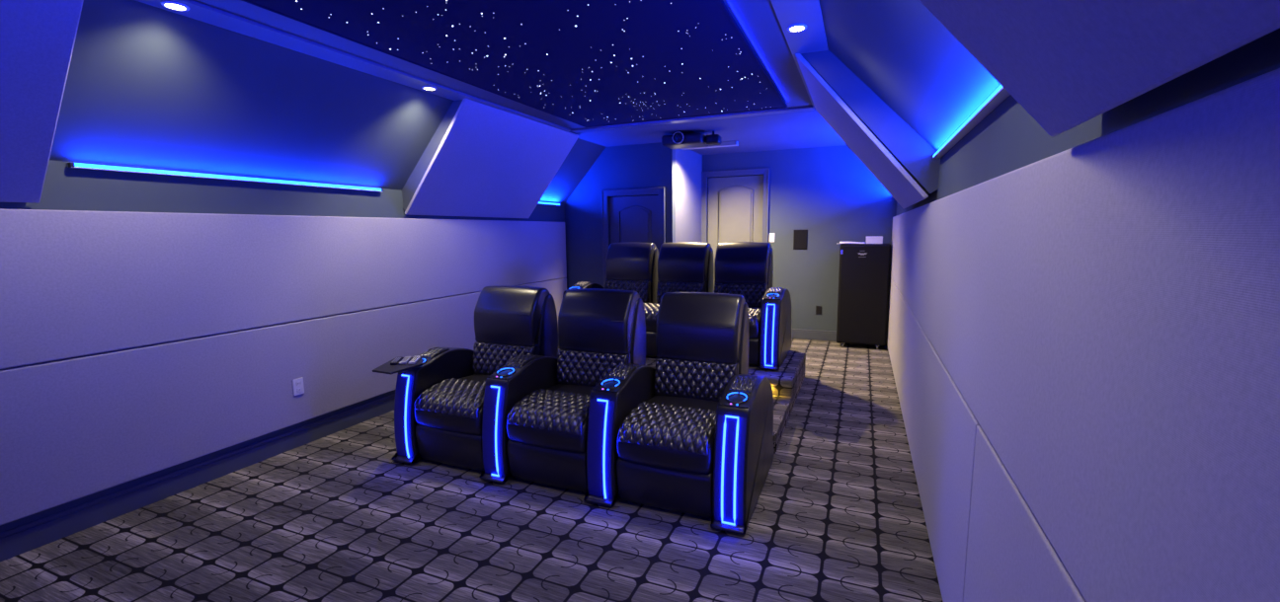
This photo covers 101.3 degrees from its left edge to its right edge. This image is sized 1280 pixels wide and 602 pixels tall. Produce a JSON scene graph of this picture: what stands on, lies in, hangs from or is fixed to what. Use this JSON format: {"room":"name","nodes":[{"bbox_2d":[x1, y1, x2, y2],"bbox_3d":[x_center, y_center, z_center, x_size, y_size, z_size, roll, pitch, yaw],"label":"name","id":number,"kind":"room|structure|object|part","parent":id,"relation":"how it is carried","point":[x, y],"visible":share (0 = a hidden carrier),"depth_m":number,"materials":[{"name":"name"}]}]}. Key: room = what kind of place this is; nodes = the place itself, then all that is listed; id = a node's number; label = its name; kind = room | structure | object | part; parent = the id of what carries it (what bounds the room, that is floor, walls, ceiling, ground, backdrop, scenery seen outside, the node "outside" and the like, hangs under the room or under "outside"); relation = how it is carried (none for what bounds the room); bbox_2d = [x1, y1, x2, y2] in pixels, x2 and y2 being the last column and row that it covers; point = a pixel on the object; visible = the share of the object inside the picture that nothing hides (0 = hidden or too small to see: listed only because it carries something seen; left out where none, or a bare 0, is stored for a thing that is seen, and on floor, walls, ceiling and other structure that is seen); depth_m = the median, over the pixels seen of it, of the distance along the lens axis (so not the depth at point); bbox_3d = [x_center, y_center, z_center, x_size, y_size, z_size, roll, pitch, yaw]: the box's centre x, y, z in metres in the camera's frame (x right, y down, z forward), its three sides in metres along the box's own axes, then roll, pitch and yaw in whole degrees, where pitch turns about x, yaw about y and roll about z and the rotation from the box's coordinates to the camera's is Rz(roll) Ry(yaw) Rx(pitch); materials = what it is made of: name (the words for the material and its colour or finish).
{"room":"home theater","nodes":[
{"label":"home theater","id":0,"kind":"room"},
{"bbox_2d":[0,160,564,533],"bbox_3d":[-3.088,0.265,2.738,0.100,1.965,10.550,3,8,23],"label":"wall","id":1,"kind":"structure","parent":0,"point":[64,188],"depth_m":3.32,"materials":[{"name":"paint"}]},
{"bbox_2d":[66,162,383,191],"bbox_3d":[-2.595,-0.829,3.616,0.042,0.027,1.944,3,8,23],"label":"light strip","id":2,"kind":"object","parent":1,"relation":"attached to","point":[69,165],"visible":1,"depth_m":3.29,"materials":[{"name":"glowing blue light"},{"name":"black plastic"}]},
{"bbox_2d":[0,339,559,562],"bbox_3d":[-3.042,1.179,2.790,0.018,0.140,10.450,3,8,23],"label":"baseboard","id":3,"kind":"structure","parent":1,"relation":"attached to","point":[28,537],"depth_m":3.19,"materials":[{"name":"wood"}]},
{"bbox_2d":[0,277,566,526],"bbox_3d":[-3.041,0.692,2.700,0.049,0.749,10.344,3,8,23],"label":"acoustic panel","id":4,"kind":"object","parent":1,"relation":"attached to","point":[74,429],"visible":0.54,"depth_m":3.23,"materials":[{"name":"grey fabric"}]},
{"bbox_2d":[292,378,304,396],"bbox_3d":[-2.517,0.632,3.870,0.010,0.122,0.078,3,8,23],"label":"wall outlet","id":5,"kind":"object","parent":4,"relation":"attached to","point":[297,384],"visible":1,"depth_m":3.87,"materials":[{"name":"white plastic"}]},
{"bbox_2d":[0,208,566,369],"bbox_3d":[-3.049,-0.067,2.600,0.049,0.766,10.344,3,8,23],"label":"acoustic panel","id":6,"kind":"object","parent":1,"relation":"attached to","point":[74,283],"visible":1,"depth_m":3.35,"materials":[{"name":"grey fabric"}]},
{"bbox_2d":[537,201,560,205],"bbox_3d":[-1.224,-1.274,6.855,0.042,0.027,0.654,3,8,23],"label":"light strip","id":7,"kind":"object","parent":1,"relation":"attached to","point":[548,203],"visible":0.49,"depth_m":6.91,"materials":[{"name":"blue plastic"}]},
{"bbox_2d":[49,0,605,204],"bbox_3d":[-2.799,-1.104,2.428,0.760,0.825,10.550,3,8,23],"label":"wall","id":8,"kind":"structure","parent":0,"point":[147,86],"depth_m":3.12,"materials":[{"name":"paint"}]},
{"bbox_2d":[135,0,570,131],"bbox_3d":[-2.627,-1.303,1.600,0.202,0.018,9.220,3,8,23],"label":"trim","id":9,"kind":"structure","parent":8,"relation":"attached to","point":[198,11],"depth_m":3.12,"materials":[{"name":"paint"}]},
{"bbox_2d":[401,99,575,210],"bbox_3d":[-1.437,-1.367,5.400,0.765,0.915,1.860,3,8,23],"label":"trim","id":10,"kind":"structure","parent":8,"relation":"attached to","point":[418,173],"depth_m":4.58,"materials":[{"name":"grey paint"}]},
{"bbox_2d":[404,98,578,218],"bbox_3d":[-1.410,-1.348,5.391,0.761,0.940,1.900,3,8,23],"label":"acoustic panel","id":11,"kind":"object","parent":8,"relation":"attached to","point":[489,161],"visible":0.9,"depth_m":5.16,"materials":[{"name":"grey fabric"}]},
{"bbox_2d":[0,338,943,601],"bbox_3d":[-0.831,1.298,2.609,4.445,0.100,12.000,3,8,23],"label":"floor","id":12,"kind":"structure","parent":0,"point":[838,516],"depth_m":2.74,"materials":[{"name":"carpet"}]},
{"bbox_2d":[392,285,558,483],"bbox_3d":[-1.096,0.499,3.862,0.936,1.164,1.043,3,8,23],"label":"recliner","id":13,"kind":"object","parent":12,"relation":"on","point":[452,409],"visible":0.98,"depth_m":3.61,"materials":[{"name":"black leather"}]},
{"bbox_2d":[372,357,422,374],"bbox_3d":[-1.600,0.436,3.528,0.264,0.022,0.421,-1,8,-1],"label":"tray table","id":14,"kind":"object","parent":13,"relation":"attached to","point":[386,368],"visible":0.74,"depth_m":3.44,"materials":[{"name":"laminate"}]},
{"bbox_2d":[390,356,402,365],"bbox_3d":[-1.663,0.407,3.588,0.045,0.020,0.170,-2,8,-11],"label":"remote control","id":15,"kind":"object","parent":14,"relation":"on","point":[396,360],"visible":0.99,"depth_m":3.55,"materials":[{"name":"black plastic"}]},
{"bbox_2d":[399,356,411,364],"bbox_3d":[-1.608,0.405,3.598,0.045,0.020,0.170,-2,8,-11],"label":"remote control","id":16,"kind":"object","parent":14,"relation":"on","point":[405,360],"visible":1,"depth_m":3.57,"materials":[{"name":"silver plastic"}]},
{"bbox_2d":[408,356,420,364],"bbox_3d":[-1.546,0.404,3.604,0.045,0.020,0.170,-2,8,-11],"label":"remote control","id":17,"kind":"object","parent":14,"relation":"on","point":[414,360],"visible":1,"depth_m":3.57,"materials":[{"name":"white plastic"}]},
{"bbox_3d":[-1.616,0.796,3.629,0.152,0.566,0.076,3,8,23],"label":"panel","id":18,"kind":"part","parent":13,"relation":"part of","materials":[{"name":"blue"}]},
{"bbox_2d":[400,374,409,458],"bbox_3d":[-1.617,0.795,3.615,0.069,0.573,0.074,3,8,23],"label":"light","id":19,"kind":"object","parent":13,"relation":"attached to","point":[405,378],"depth_m":3.60,"materials":[{"name":"blue plastic"}]},
{"bbox_3d":[-1.450,0.709,4.018,0.180,0.715,1.002,3,8,23],"label":"armrest","id":20,"kind":"part","parent":13,"relation":"part of","materials":[{"name":"black leather"}]},
{"bbox_3d":[-1.215,0.656,3.594,0.524,0.141,0.376,3,8,23],"label":"quilted panel","id":21,"kind":"part","parent":13,"relation":"part of","materials":[{"name":"grey leather"}]},
{"bbox_3d":[-1.141,0.715,3.776,0.562,0.262,0.748,3,8,23],"label":"seat","id":22,"kind":"part","parent":13,"relation":"part of","materials":[{"name":"black leather"}]},
{"bbox_3d":[-0.919,0.826,3.338,0.152,0.566,0.076,3,8,23],"label":"panel","id":23,"kind":"part","parent":13,"relation":"part of","materials":[{"name":"blue"}]},
{"bbox_2d":[490,386,500,477],"bbox_3d":[-0.919,0.828,3.325,0.069,0.578,0.074,3,8,23],"label":"light","id":24,"kind":"object","parent":13,"relation":"attached to","point":[495,390],"depth_m":3.31,"materials":[{"name":"blue plastic"}]},
{"bbox_3d":[-0.899,0.490,3.351,0.156,0.008,0.030,3,8,23],"label":"control plate","id":25,"kind":"part","parent":13,"relation":"part of","materials":[{"name":"black plastic"}]},
{"bbox_2d":[474,344,538,375],"bbox_3d":[-1.023,0.459,4.034,0.550,0.310,0.158,3,8,23],"label":"lumbar cushion","id":26,"kind":"object","parent":13,"relation":"on","point":[488,359],"depth_m":3.98,"materials":[{"name":"black leather"}]},
{"bbox_2d":[474,285,550,346],"bbox_3d":[-0.991,0.106,4.072,0.548,0.442,0.292,3,8,23],"label":"cushion","id":27,"kind":"object","parent":13,"relation":"on","point":[504,315],"depth_m":3.96,"materials":[{"name":"black leather"}]},
{"bbox_3d":[-0.753,0.740,3.727,0.180,0.715,1.002,3,8,23],"label":"armrest","id":28,"kind":"part","parent":13,"relation":"part of","materials":[{"name":"black leather"}]},
{"bbox_3d":[-0.974,0.318,4.136,0.574,0.766,0.354,3,8,23],"label":"backrest","id":29,"kind":"part","parent":13,"relation":"part of","materials":[{"name":"black leather"}]},
{"bbox_2d":[506,288,655,506],"bbox_3d":[-0.316,0.533,3.536,0.755,1.164,1.043,3,8,23],"label":"recliner","id":30,"kind":"object","parent":12,"relation":"on","point":[564,435],"visible":0.97,"depth_m":3.25,"materials":[{"name":"black leather"}]},
{"bbox_3d":[-0.518,0.686,3.303,0.524,0.141,0.376,3,8,23],"label":"quilted panel","id":31,"kind":"part","parent":30,"relation":"part of","materials":[{"name":"grey leather"}]},
{"bbox_3d":[-0.444,0.745,3.486,0.562,0.262,0.748,3,8,23],"label":"seat","id":32,"kind":"part","parent":30,"relation":"part of","materials":[{"name":"black leather"}]},
{"bbox_2d":[557,348,631,387],"bbox_3d":[-0.326,0.489,3.743,0.550,0.310,0.158,3,8,23],"label":"lumbar cushion","id":33,"kind":"object","parent":30,"relation":"on","point":[583,367],"depth_m":3.68,"materials":[{"name":"black leather"}]},
{"bbox_2d":[558,288,639,354],"bbox_3d":[-0.294,0.137,3.781,0.548,0.442,0.292,3,8,23],"label":"cushion","id":34,"kind":"object","parent":30,"relation":"on","point":[591,321],"depth_m":3.67,"materials":[{"name":"black leather"}]},
{"bbox_3d":[-0.222,0.857,3.048,0.152,0.566,0.076,3,8,23],"label":"panel","id":35,"kind":"part","parent":30,"relation":"part of","materials":[{"name":"blue"}]},
{"bbox_2d":[597,399,608,498],"bbox_3d":[-0.222,0.856,3.034,0.069,0.573,0.074,3,8,23],"label":"light","id":36,"kind":"object","parent":30,"relation":"attached to","point":[602,404],"depth_m":3.02,"materials":[{"name":"blue plastic"}]},
{"bbox_3d":[-0.202,0.521,3.060,0.156,0.008,0.030,3,8,23],"label":"control plate","id":37,"kind":"part","parent":30,"relation":"part of","materials":[{"name":"black plastic"}]},
{"bbox_3d":[-0.056,0.770,3.436,0.180,0.715,1.002,3,8,23],"label":"armrest","id":38,"kind":"part","parent":30,"relation":"part of","materials":[{"name":"black leather"}]},
{"bbox_3d":[-0.277,0.349,3.846,0.574,0.766,0.354,3,8,23],"label":"backrest","id":39,"kind":"part","parent":30,"relation":"part of","materials":[{"name":"black leather"}]},
{"bbox_2d":[558,347,805,453],"bbox_3d":[0.158,0.757,5.165,2.620,0.280,2.130,3,8,23],"label":"platform","id":40,"kind":"object","parent":12,"relation":"on","point":[786,382],"visible":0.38,"depth_m":4.63,"materials":[{"name":"carpet"}]},
{"bbox_2d":[562,242,658,304],"bbox_3d":[-0.295,-0.070,5.929,0.824,1.164,1.043,3,8,23],"label":"recliner","id":41,"kind":"object","parent":40,"relation":"on","point":[633,267],"visible":0.38,"depth_m":5.99,"materials":[{"name":"black leather"}]},
{"bbox_3d":[-0.597,0.142,6.063,0.180,0.715,1.002,3,8,23],"label":"armrest","id":42,"kind":"part","parent":41,"relation":"part of","materials":[{"name":"black leather"}]},
{"bbox_2d":[610,280,650,303],"bbox_3d":[-0.136,-0.107,6.065,0.550,0.310,0.158,3,8,23],"label":"lumbar cushion","id":43,"kind":"object","parent":41,"relation":"on","point":[643,287],"depth_m":5.95,"materials":[{"name":"black leather"}]},
{"bbox_2d":[605,242,656,280],"bbox_3d":[-0.104,-0.460,6.103,0.548,0.442,0.292,3,8,23],"label":"cushion","id":44,"kind":"object","parent":41,"relation":"on","point":[623,261],"depth_m":5.99,"materials":[{"name":"black leather"}]},
{"bbox_3d":[-0.086,-0.247,6.168,0.574,0.766,0.354,3,8,23],"label":"backrest","id":45,"kind":"part","parent":41,"relation":"part of","materials":[{"name":"black leather"}]},
{"bbox_2d":[643,241,714,357],"bbox_3d":[0.395,-0.043,5.654,0.638,1.162,1.020,3,8,23],"label":"recliner","id":46,"kind":"object","parent":40,"relation":"on","point":[682,267],"visible":0.36,"depth_m":5.73,"materials":[{"name":"black leather"}]},
{"bbox_3d":[0.272,0.116,5.375,0.600,0.141,0.376,3,8,23],"label":"quilted panel","id":47,"kind":"part","parent":46,"relation":"part of","materials":[{"name":"grey leather"}]},
{"bbox_3d":[0.345,0.175,5.558,0.638,0.262,0.748,3,8,23],"label":"seat","id":48,"kind":"part","parent":46,"relation":"part of","materials":[{"name":"black leather"}]},
{"bbox_2d":[656,281,706,303],"bbox_3d":[0.464,-0.081,5.815,0.550,0.310,0.158,3,8,23],"label":"lumbar cushion","id":49,"kind":"object","parent":46,"relation":"on","point":[664,287],"depth_m":5.75,"materials":[{"name":"black leather"}]},
{"bbox_2d":[657,241,711,282],"bbox_3d":[0.495,-0.433,5.853,0.548,0.442,0.292,3,8,23],"label":"cushion","id":50,"kind":"object","parent":46,"relation":"on","point":[680,262],"depth_m":5.74,"materials":[{"name":"black leather"}]},
{"bbox_3d":[0.513,-0.221,5.918,0.574,0.766,0.354,3,8,23],"label":"backrest","id":51,"kind":"part","parent":46,"relation":"part of","materials":[{"name":"black leather"}]},
{"bbox_2d":[714,241,791,370],"bbox_3d":[1.076,-0.010,5.357,0.824,1.164,1.043,3,8,23],"label":"recliner","id":52,"kind":"object","parent":40,"relation":"on","point":[745,269],"visible":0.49,"depth_m":5.41,"materials":[{"name":"black leather"}]},
{"bbox_2d":[714,241,771,284],"bbox_3d":[1.095,-0.407,5.603,0.558,0.442,0.292,3,8,23],"label":"cushion","id":53,"kind":"object","parent":52,"relation":"on","point":[735,263],"depth_m":5.49,"materials":[{"name":"black leather"}]},
{"bbox_2d":[723,283,767,308],"bbox_3d":[1.063,-0.055,5.565,0.560,0.310,0.158,3,8,23],"label":"lumbar cushion","id":54,"kind":"object","parent":52,"relation":"on","point":[753,293],"depth_m":5.45,"materials":[{"name":"black leather"}]},
{"bbox_3d":[0.945,0.201,5.308,0.638,0.262,0.748,3,8,23],"label":"seat","id":55,"kind":"part","parent":52,"relation":"part of","materials":[{"name":"black leather"}]},
{"bbox_3d":[0.871,0.143,5.125,0.600,0.141,0.376,3,8,23],"label":"quilted panel","id":56,"kind":"part","parent":52,"relation":"part of","materials":[{"name":"grey leather"}]},
{"bbox_3d":[1.201,0.315,4.856,0.152,0.566,0.076,3,8,23],"label":"panel","id":57,"kind":"part","parent":52,"relation":"part of","materials":[{"name":"blue plastic"}]},
{"bbox_2d":[764,304,775,366],"bbox_3d":[1.196,0.316,4.844,0.079,0.577,0.074,3,8,23],"label":"light","id":58,"kind":"object","parent":52,"relation":"attached to","point":[769,309],"depth_m":4.83,"materials":[{"name":"blue plastic"}]},
{"bbox_3d":[1.112,-0.195,5.668,0.584,0.766,0.354,3,8,23],"label":"backrest","id":59,"kind":"part","parent":52,"relation":"part of","materials":[{"name":"black leather"}]},
{"bbox_3d":[1.367,0.228,5.244,0.180,0.715,1.002,3,8,23],"label":"armrest","id":60,"kind":"part","parent":52,"relation":"part of","materials":[{"name":"black leather"}]},
{"bbox_2d":[616,292,773,535],"bbox_3d":[0.382,0.564,3.245,0.755,1.164,1.043,3,8,23],"label":"recliner","id":61,"kind":"object","parent":12,"relation":"on","point":[702,445],"visible":1,"depth_m":2.96,"materials":[{"name":"black leather"}]},
{"bbox_3d":[0.180,0.717,3.012,0.524,0.141,0.376,3,8,23],"label":"quilted panel","id":62,"kind":"part","parent":61,"relation":"part of","materials":[{"name":"grey leather"}]},
{"bbox_3d":[0.253,0.776,3.195,0.562,0.262,0.748,3,8,23],"label":"seat","id":63,"kind":"part","parent":61,"relation":"part of","materials":[{"name":"black leather"}]},
{"bbox_2d":[654,357,738,401],"bbox_3d":[0.372,0.520,3.452,0.550,0.310,0.158,3,8,23],"label":"lumbar cushion","id":64,"kind":"object","parent":61,"relation":"on","point":[706,379],"depth_m":3.38,"materials":[{"name":"black leather"}]},
{"bbox_2d":[655,292,745,364],"bbox_3d":[0.403,0.167,3.490,0.548,0.442,0.292,3,8,23],"label":"cushion","id":65,"kind":"object","parent":61,"relation":"on","point":[692,328],"depth_m":3.38,"materials":[{"name":"black leather"}]},
{"bbox_2d":[720,415,738,526],"bbox_3d":[0.471,0.889,2.745,0.079,0.577,0.074,3,8,23],"label":"light","id":66,"kind":"object","parent":61,"relation":"attached to","point":[729,424],"depth_m":2.73,"materials":[{"name":"blue plastic"}]},
{"bbox_3d":[0.475,0.887,2.757,0.152,0.566,0.076,3,8,23],"label":"panel","id":67,"kind":"part","parent":61,"relation":"part of","materials":[{"name":"blue"}]},
{"bbox_3d":[0.495,0.551,2.770,0.156,0.008,0.030,3,8,23],"label":"control plate","id":68,"kind":"part","parent":61,"relation":"part of","materials":[{"name":"black plastic"}]},
{"bbox_3d":[0.641,0.801,3.145,0.180,0.715,1.002,3,8,23],"label":"armrest","id":69,"kind":"part","parent":61,"relation":"part of","materials":[{"name":"black leather"}]},
{"bbox_3d":[0.421,0.379,3.555,0.574,0.766,0.354,3,8,23],"label":"backrest","id":70,"kind":"part","parent":61,"relation":"part of","materials":[{"name":"black leather"}]},
{"bbox_2d":[836,243,890,349],"bbox_3d":[2.976,-0.072,7.010,0.610,1.374,0.391,3,8,23],"label":"mini fridge","id":71,"kind":"object","parent":12,"relation":"on","point":[864,269],"visible":1,"depth_m":6.83,"materials":[{"name":"matte black painted metal"}]},
{"bbox_2d":[839,241,865,243],"bbox_3d":[2.795,-0.769,6.920,0.300,0.035,0.220,2,8,19],"label":"paper stack","id":72,"kind":"object","parent":71,"relation":"on","point":[840,242],"visible":0.9,"depth_m":6.83,"materials":[{"name":"white paper"}]},
{"bbox_2d":[865,236,882,243],"bbox_3d":[3.047,-0.792,6.832,0.204,0.096,0.144,3,8,23],"label":"box","id":73,"kind":"object","parent":71,"relation":"on","point":[879,239],"visible":0.99,"depth_m":6.77,"materials":[{"name":"white paper"}]},
{"bbox_2d":[193,0,845,155],"bbox_3d":[-0.843,-1.474,2.289,4.445,0.100,11.900,3,8,23],"label":"ceiling","id":74,"kind":"structure","parent":0,"point":[758,20],"depth_m":4.36,"materials":[{"name":"paint"}]},
{"bbox_2d":[160,0,189,11],"bbox_3d":[-2.231,-1.416,2.523,0.108,0.008,0.108,3,8,23],"label":"recessed light","id":75,"kind":"object","parent":74,"relation":"in","point":[177,6],"visible":1,"depth_m":2.52,"materials":[{"name":"white plastic"}]},
{"bbox_2d":[421,85,436,90],"bbox_3d":[-1.605,-1.619,4.003,0.108,0.008,0.108,3,8,23],"label":"recessed light","id":76,"kind":"object","parent":74,"relation":"in","point":[428,88],"visible":1,"depth_m":3.99,"materials":[{"name":"white plastic"}]},
{"bbox_2d":[240,0,787,127],"bbox_3d":[-1.248,-1.258,1.231,2.030,0.039,8.400,3,8,23],"label":"ceiling panel","id":77,"kind":"object","parent":74,"relation":"attached to","point":[587,63],"visible":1,"depth_m":3.11,"materials":[{"name":"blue fabric"}]},
{"bbox_2d":[661,131,708,149],"bbox_3d":[0.519,-1.866,6.066,0.480,0.145,0.387,3,8,23],"label":"projector","id":78,"kind":"object","parent":74,"relation":"attached to","point":[679,140],"visible":0.97,"depth_m":5.93,"materials":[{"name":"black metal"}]},
{"bbox_3d":[0.429,-1.839,5.905,0.090,0.090,0.012,3,8,23],"label":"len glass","id":79,"kind":"part","parent":78,"relation":"part of","materials":[{"name":"blue"}]},
{"bbox_2d":[570,105,814,133],"bbox_3d":[0.432,-1.831,5.323,2.535,0.018,0.120,3,8,23],"label":"trim","id":80,"kind":"structure","parent":74,"relation":"attached to","point":[809,108],"depth_m":5.22,"materials":[{"name":"paint"}]},
{"bbox_2d":[705,131,721,146],"bbox_3d":[0.832,-1.853,5.960,0.170,0.150,0.160,3,8,23],"label":"ceiling camera","id":81,"kind":"object","parent":74,"relation":"attached to","point":[711,139],"visible":1,"depth_m":5.90,"materials":[{"name":"black plastic"}]},
{"bbox_2d":[787,23,806,32],"bbox_3d":[0.863,-1.500,2.887,0.108,0.008,0.108,3,8,23],"label":"recessed light","id":82,"kind":"object","parent":74,"relation":"in","point":[796,28],"visible":1,"depth_m":2.88,"materials":[{"name":"white plastic"}]},
{"bbox_3d":[-3.123,-0.820,1.416,0.765,0.915,2.180,3,8,23],"label":"trim","id":83,"kind":"structure","parent":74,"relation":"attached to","visible":0},
{"bbox_2d":[0,0,83,203],"bbox_3d":[-3.095,-0.801,1.408,0.761,0.940,2.220,3,8,23],"label":"acoustic panel","id":84,"kind":"object","parent":83,"relation":"attached to","point":[38,38],"visible":1,"depth_m":2.31,"materials":[{"name":"grey fabric"}]},
{"bbox_3d":[0.061,-0.681,0.089,0.820,0.915,2.180,3,8,23],"label":"trim","id":85,"kind":"structure","parent":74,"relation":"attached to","visible":0},
{"bbox_2d":[919,0,1279,136],"bbox_3d":[0.029,-0.665,0.105,0.793,0.940,2.220,3,8,23],"label":"acoustic panel","id":86,"kind":"object","parent":85,"relation":"attached to","point":[1067,63],"visible":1,"depth_m":0.73,"materials":[{"name":"grey fabric"}]},
{"bbox_2d":[564,142,675,289],"bbox_3d":[-0.289,-0.716,7.149,1.590,2.690,0.120,3,8,23],"label":"wall","id":87,"kind":"structure","parent":0,"point":[648,165],"depth_m":7.07,"materials":[{"name":"paint"}]},
{"bbox_2d":[600,187,665,288],"bbox_3d":[-0.075,-0.423,7.056,0.906,2.128,0.107,3,8,23],"label":"door","id":88,"kind":"structure","parent":87,"relation":"in","point":[642,218],"depth_m":6.96,"materials":[{"name":"wood"}]},
{"bbox_3d":[-0.064,-0.740,7.022,0.474,1.064,0.020,3,8,23],"label":"panel moulding","id":89,"kind":"part","parent":88,"relation":"part of","materials":[{"name":"wood"}]},
{"bbox_3d":[-0.065,-0.737,7.018,0.394,0.990,0.014,3,8,23],"label":"panel","id":90,"kind":"part","parent":88,"relation":"part of","materials":[{"name":"wood"}]},
{"bbox_2d":[675,149,702,242],"bbox_3d":[0.650,-0.771,7.483,0.120,2.690,1.230,3,8,23],"label":"wall","id":91,"kind":"structure","parent":0,"point":[688,163],"depth_m":7.31,"materials":[{"name":"paint"}]},
{"bbox_2d":[681,141,738,150],"bbox_3d":[0.891,-2.015,6.800,0.750,0.050,0.100,3,8,23],"label":"trim","id":92,"kind":"structure","parent":91,"relation":"attached to","point":[726,143],"depth_m":6.69,"materials":[{"name":"paint"}]},
{"bbox_2d":[702,145,896,331],"bbox_3d":[2.232,-0.797,7.538,2.755,2.690,0.100,3,8,23],"label":"wall","id":93,"kind":"structure","parent":0,"point":[828,193],"depth_m":7.37,"materials":[{"name":"paint"}]},
{"bbox_2d":[701,167,769,293],"bbox_3d":[1.409,-0.709,7.867,1.006,2.448,0.107,3,8,23],"label":"door","id":94,"kind":"structure","parent":93,"relation":"in","point":[738,206],"depth_m":7.77,"materials":[{"name":"grey paint"}]},
{"bbox_3d":[1.395,-0.704,7.833,1.006,2.448,0.032,3,8,23],"label":"casing","id":95,"kind":"part","parent":94,"relation":"part of","materials":[{"name":"wood"}]},
{"bbox_3d":[1.419,-1.089,7.819,0.457,1.176,0.014,3,8,23],"label":"panel","id":96,"kind":"part","parent":94,"relation":"part of","materials":[{"name":"grey paint"}]},
{"bbox_3d":[1.421,-1.092,7.823,0.536,1.250,0.020,3,8,23],"label":"panel moulding","id":97,"kind":"part","parent":94,"relation":"part of","materials":[{"name":"grey paint"}]},
{"bbox_2d":[769,233,774,241],"bbox_3d":[1.908,-0.917,7.598,0.075,0.130,0.011,3,8,23],"label":"light switch","id":98,"kind":"object","parent":93,"relation":"attached to","point":[771,235],"visible":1,"depth_m":7.59,"materials":[{"name":"white plastic"}]},
{"bbox_2d":[793,230,807,249],"bbox_3d":[2.275,-0.871,7.448,0.194,0.284,0.012,3,8,23],"label":"wall speaker","id":99,"kind":"object","parent":93,"relation":"attached to","point":[800,237],"visible":1,"depth_m":7.44,"materials":[{"name":"black"}]},
{"bbox_2d":[815,306,821,315],"bbox_3d":[2.545,0.132,7.473,0.078,0.122,0.010,3,8,23],"label":"wall outlet","id":100,"kind":"object","parent":93,"relation":"attached to","point":[818,308],"visible":1,"depth_m":7.47,"materials":[{"name":"black plastic"}]},
{"bbox_2d":[791,328,886,344],"bbox_3d":[2.634,0.493,7.480,1.643,0.140,0.018,3,8,23],"label":"baseboard","id":101,"kind":"structure","parent":93,"relation":"attached to","point":[795,333],"depth_m":7.53,"materials":[{"name":"wood"}]},
{"bbox_2d":[818,0,1000,151],"bbox_3d":[0.843,-1.051,1.579,0.755,0.790,11.800,3,8,23],"label":"wall","id":102,"kind":"structure","parent":0,"point":[899,49],"depth_m":2.24,"materials":[{"name":"paint"}]},
{"bbox_2d":[770,0,828,107],"bbox_3d":[-0.096,-1.192,0.545,0.217,0.018,9.220,3,8,23],"label":"trim","id":103,"kind":"structure","parent":102,"relation":"attached to","point":[813,39],"depth_m":2.84,"materials":[{"name":"paint"}]},
{"bbox_2d":[795,50,939,209],"bbox_3d":[1.679,-1.200,4.006,0.793,0.940,1.720,3,8,23],"label":"acoustic panel","id":104,"kind":"object","parent":102,"relation":"attached to","point":[878,160],"visible":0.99,"depth_m":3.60,"materials":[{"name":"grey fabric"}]},
{"bbox_2d":[895,28,1279,216],"bbox_3d":[1.161,0.345,1.636,0.100,2.000,11.800,3,8,23],"label":"wall","id":105,"kind":"structure","parent":0,"point":[1008,138],"depth_m":1.22,"materials":[{"name":"paint"}]},
{"bbox_2d":[886,276,979,601],"bbox_3d":[2.237,0.480,4.411,0.037,0.899,5.804,3,8,23],"label":"acoustic panel","id":106,"kind":"object","parent":105,"relation":"attached to","point":[940,427],"visible":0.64,"depth_m":2.46,"materials":[{"name":"grey fabric"}]},
{"bbox_2d":[932,84,1010,159],"bbox_3d":[1.316,-0.710,2.087,0.042,0.027,2.144,3,8,23],"label":"light strip","id":107,"kind":"object","parent":105,"relation":"attached to","point":[1000,94],"visible":0.49,"depth_m":1.96,"materials":[{"name":"glowing blue light"}]},
{"bbox_2d":[963,425,1085,601],"bbox_3d":[-0.027,1.215,-0.938,0.037,0.899,5.894,3,8,23],"label":"acoustic panel","id":108,"kind":"object","parent":105,"relation":"attached to","point":[1010,558],"visible":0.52,"depth_m":1.34,"materials":[{"name":"grey fabric"}]},
{"bbox_2d":[889,68,1279,601],"bbox_3d":[1.087,0.012,1.605,0.037,0.776,11.704,3,8,23],"label":"acoustic panel","id":109,"kind":"object","parent":105,"relation":"attached to","point":[1105,310],"visible":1,"depth_m":0.75,"materials":[{"name":"grey fabric"}]}
]}

